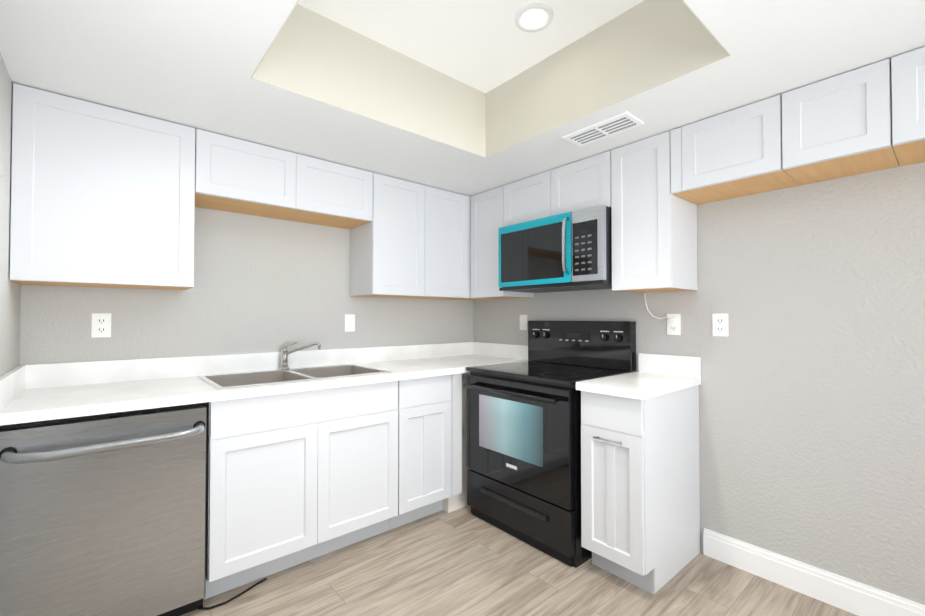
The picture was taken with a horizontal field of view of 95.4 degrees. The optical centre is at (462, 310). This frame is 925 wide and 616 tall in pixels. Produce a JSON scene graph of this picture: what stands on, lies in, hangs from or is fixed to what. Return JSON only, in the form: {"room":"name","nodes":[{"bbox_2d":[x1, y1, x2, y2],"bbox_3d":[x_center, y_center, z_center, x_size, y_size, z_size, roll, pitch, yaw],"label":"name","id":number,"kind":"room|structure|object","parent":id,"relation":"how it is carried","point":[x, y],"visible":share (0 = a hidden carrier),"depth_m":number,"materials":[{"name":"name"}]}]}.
{"room":"kitchen","nodes":[
{"label":"kitchen","id":0,"kind":"room"},
{"bbox_2d":[0,53,20,375],"bbox_3d":[-0.452,-0.070,0.026,0.100,2.600,4.700,1,-1,-40],"label":"wall","id":1,"kind":"structure","parent":0,"point":[10,300],"depth_m":1.56,"materials":[{"name":"paint"}]},
{"bbox_2d":[20,207,472,364],"bbox_3d":[-0.956,-0.028,2.751,2.870,2.600,0.100,1,-1,-40],"label":"wall","id":2,"kind":"structure","parent":0,"point":[263,284],"depth_m":2.42,"materials":[{"name":"paint"}]},
{"bbox_2d":[91,313,110,337],"bbox_3d":[-1.731,0.071,2.016,0.072,0.116,0.008,1,-1,-40],"label":"electrical outlet","id":3,"kind":"object","parent":2,"relation":"attached to","point":[100,325],"visible":1,"depth_m":2.01,"materials":[{"name":"white plastic"}]},
{"bbox_2d":[9,83,194,289],"bbox_3d":[-1.604,-0.492,1.925,0.600,0.758,0.322,1,-1,-40],"label":"upper cabinet","id":4,"kind":"object","parent":2,"relation":"attached to","point":[102,196],"visible":0.98,"depth_m":1.78,"materials":[{"name":"white wood"}]},
{"bbox_2d":[195,129,372,228],"bbox_3d":[-1.017,-0.710,2.429,0.938,0.305,0.322,1,-1,-40],"label":"upper cabinet","id":5,"kind":"object","parent":2,"relation":"attached to","point":[234,175],"visible":0.98,"depth_m":2.27,"materials":[{"name":"white wood"}]},
{"bbox_2d":[345,314,354,331],"bbox_3d":[-0.760,0.084,2.843,0.072,0.116,0.010,1,-1,-40],"label":"light switch","id":6,"kind":"object","parent":2,"relation":"attached to","point":[349,322],"visible":1,"depth_m":2.84,"materials":[{"name":"white plastic"}]},
{"bbox_2d":[350,173,493,299],"bbox_3d":[-0.231,-0.473,3.096,1.124,0.758,0.322,1,-1,-40],"label":"upper cabinet","id":7,"kind":"object","parent":2,"relation":"attached to","point":[411,240],"visible":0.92,"depth_m":2.82,"materials":[{"name":"white wood"}]},
{"bbox_2d":[0,0,924,196],"bbox_3d":[0.569,-1.123,0.980,2.670,0.466,4.600,1,-1,-40],"label":"ceiling","id":8,"kind":"structure","parent":0,"point":[192,63],"depth_m":1.75,"materials":[{"name":"white paint"}]},
{"bbox_2d":[514,3,553,31],"bbox_3d":[0.302,-1.236,1.780,0.164,0.011,0.164,1,-1,-40],"label":"recessed light","id":9,"kind":"object","parent":8,"relation":"in","point":[533,17],"visible":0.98,"depth_m":1.77,"materials":[{"name":"white plastic"}]},
{"bbox_2d":[562,111,643,146],"bbox_3d":[0.670,-0.868,2.028,0.160,0.009,0.340,1,-1,-40],"label":"ceiling vent","id":10,"kind":"object","parent":8,"relation":"in","point":[617,124],"visible":0.96,"depth_m":2.01,"materials":[{"name":"white metal"}]},
{"bbox_2d":[181,505,856,615],"bbox_3d":[0.569,1.294,0.942,2.870,0.100,4.800,1,-1,-40],"label":"floor","id":11,"kind":"structure","parent":0,"point":[463,561],"depth_m":1.92,"materials":[{"name":"brown wood"}]},
{"bbox_2d":[0,402,206,615],"bbox_3d":[-1.466,0.823,1.760,0.597,0.868,0.706,1,-1,-40],"label":"dishwasher","id":12,"kind":"object","parent":11,"relation":"on","point":[102,514],"visible":0.98,"depth_m":1.54,"materials":[{"name":"grey metal"}]},
{"bbox_2d":[198,578,266,609],"bbox_3d":[-1.002,1.252,1.854,0.279,0.009,0.072,1,-1,-40],"label":"power cord","id":13,"kind":"object","parent":11,"relation":"on","point":[227,601],"visible":0.98,"depth_m":1.82,"materials":[{"name":"black plastic"}]},
{"bbox_2d":[204,381,397,599],"bbox_3d":[-0.912,0.828,2.301,0.925,0.876,0.618,1,-1,-40],"label":"base cabinet","id":14,"kind":"object","parent":11,"relation":"on","point":[294,478],"visible":0.69,"depth_m":2.01,"materials":[{"name":"white wood"}]},
{"bbox_2d":[390,372,470,529],"bbox_3d":[-0.133,0.838,2.965,1.118,0.876,0.618,1,-1,-40],"label":"base cabinet","id":15,"kind":"object","parent":11,"relation":"on","point":[432,445],"visible":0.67,"depth_m":2.53,"materials":[{"name":"white wood"}]},
{"bbox_2d":[0,342,527,425],"bbox_3d":[-0.714,0.320,2.461,2.666,0.143,0.643,1,-1,-40],"label":"countertop","id":16,"kind":"structure","parent":15,"relation":"on","point":[38,392],"depth_m":2.03,"materials":[{"name":"white stone"}]},
{"bbox_2d":[197,364,391,388],"bbox_3d":[-0.903,0.431,2.311,0.874,0.172,0.527,1,-1,-40],"label":"sink","id":17,"kind":"object","parent":16,"relation":"in","point":[238,379],"visible":0.35,"depth_m":2.38,"materials":[{"name":"grey metal"}]},
{"bbox_2d":[279,341,320,369],"bbox_3d":[-0.970,0.266,2.505,0.196,0.164,0.173,1,-1,-40],"label":"chrome faucet","id":18,"kind":"object","parent":16,"relation":"on","point":[285,352],"visible":0.98,"depth_m":2.49,"materials":[{"name":"silver metal"}]},
{"bbox_2d":[463,321,635,567],"bbox_3d":[0.496,0.667,2.528,0.722,1.205,0.781,1,-1,-40],"label":"range","id":19,"kind":"object","parent":11,"relation":"on","point":[524,450],"visible":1,"depth_m":2.34,"materials":[{"name":"black metal"}]},
{"bbox_2d":[581,385,699,593],"bbox_3d":[0.900,0.825,2.119,0.644,0.876,0.310,1,-1,-40],"label":"base cabinet","id":20,"kind":"object","parent":11,"relation":"on","point":[640,494],"visible":0.85,"depth_m":1.95,"materials":[{"name":"white wood"}]},
{"bbox_2d":[576,353,700,399],"bbox_3d":[0.902,0.314,2.126,0.643,0.143,0.330,1,-1,-40],"label":"countertop","id":21,"kind":"structure","parent":20,"relation":"on","point":[657,375],"depth_m":2.13,"materials":[{"name":"white stone"}]},
{"bbox_2d":[473,162,924,604],"bbox_3d":[1.655,-0.042,1.824,0.100,2.600,4.700,1,-1,-40],"label":"wall","id":22,"kind":"structure","parent":0,"point":[812,419],"depth_m":1.87,"materials":[{"name":"paint"}]},
{"bbox_2d":[471,186,533,298],"bbox_3d":[0.291,-0.473,3.101,0.322,0.758,0.340,1,-1,-40],"label":"upper cabinet","id":23,"kind":"object","parent":22,"relation":"attached to","point":[487,214],"visible":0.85,"depth_m":3.00,"materials":[{"name":"white wood"}]},
{"bbox_2d":[520,315,526,329],"bbox_3d":[0.454,0.089,3.144,0.010,0.116,0.072,1,-1,-40],"label":"electrical outlet","id":24,"kind":"object","parent":22,"relation":"attached to","point":[523,322],"visible":1,"depth_m":3.14,"materials":[{"name":"white plastic"}]},
{"bbox_2d":[504,151,610,226],"bbox_3d":[0.661,-0.706,2.671,0.322,0.305,0.796,1,-1,-40],"label":"upper cabinet","id":25,"kind":"object","parent":22,"relation":"attached to","point":[580,184],"visible":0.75,"depth_m":2.51,"materials":[{"name":"white wood"}]},
{"bbox_2d":[498,205,611,292],"bbox_3d":[0.620,-0.344,2.618,0.442,0.418,0.765,1,-1,-40],"label":"over-the-range microwave","id":26,"kind":"object","parent":25,"relation":"attached to","point":[570,251],"visible":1,"depth_m":2.44,"materials":[{"name":"grey metal"}]},
{"bbox_2d":[611,131,697,292],"bbox_3d":[1.021,-0.486,2.245,0.322,0.758,0.310,1,-1,-40],"label":"upper cabinet","id":27,"kind":"object","parent":22,"relation":"attached to","point":[654,233],"visible":0.92,"depth_m":2.13,"materials":[{"name":"white wood"}]},
{"bbox_2d":[667,314,680,334],"bbox_3d":[1.162,0.076,2.315,0.008,0.116,0.072,1,-1,-40],"label":"electrical outlet","id":28,"kind":"object","parent":22,"relation":"attached to","point":[673,328],"visible":0.75,"depth_m":2.31,"materials":[{"name":"white plastic"}]},
{"bbox_2d":[644,293,675,322],"bbox_3d":[1.104,-0.017,2.362,0.020,0.170,0.171,1,-1,-40],"label":"power cord","id":29,"kind":"object","parent":28,"relation":"attached to","point":[672,320],"visible":0.98,"depth_m":2.35,"materials":[{"name":"white plastic"}]},
{"bbox_2d":[712,313,728,336],"bbox_3d":[1.312,0.073,2.140,0.008,0.116,0.072,1,-1,-40],"label":"electrical outlet","id":30,"kind":"object","parent":22,"relation":"attached to","point":[720,324],"visible":1,"depth_m":2.14,"materials":[{"name":"white plastic"}]},
{"bbox_2d":[670,95,799,204],"bbox_3d":[1.264,-0.718,1.964,0.322,0.305,0.435,1,-1,-40],"label":"upper cabinet","id":31,"kind":"object","parent":22,"relation":"attached to","point":[735,153],"visible":0.98,"depth_m":1.86,"materials":[{"name":"white wood"}]},
{"bbox_2d":[703,528,924,615],"bbox_3d":[2.162,1.181,1.120,0.016,0.132,2.800,1,-1,-40],"label":"baseboard","id":32,"kind":"structure","parent":22,"relation":"attached to","point":[846,594],"depth_m":1.85,"materials":[{"name":"white wood"}]},
{"bbox_2d":[782,59,898,184],"bbox_3d":[1.506,-0.722,1.680,0.322,0.305,0.308,1,-1,-40],"label":"upper cabinet","id":33,"kind":"object","parent":22,"relation":"attached to","point":[837,126],"visible":0.98,"depth_m":1.58,"materials":[{"name":"white wood"}]},
{"bbox_2d":[891,47,924,165],"bbox_3d":[1.731,-0.726,1.417,0.322,0.305,0.380,1,-1,-40],"label":"upper cabinet","id":34,"kind":"object","parent":22,"relation":"attached to","point":[908,100],"visible":0.95,"depth_m":1.43,"materials":[{"name":"white wood"}]}
]}

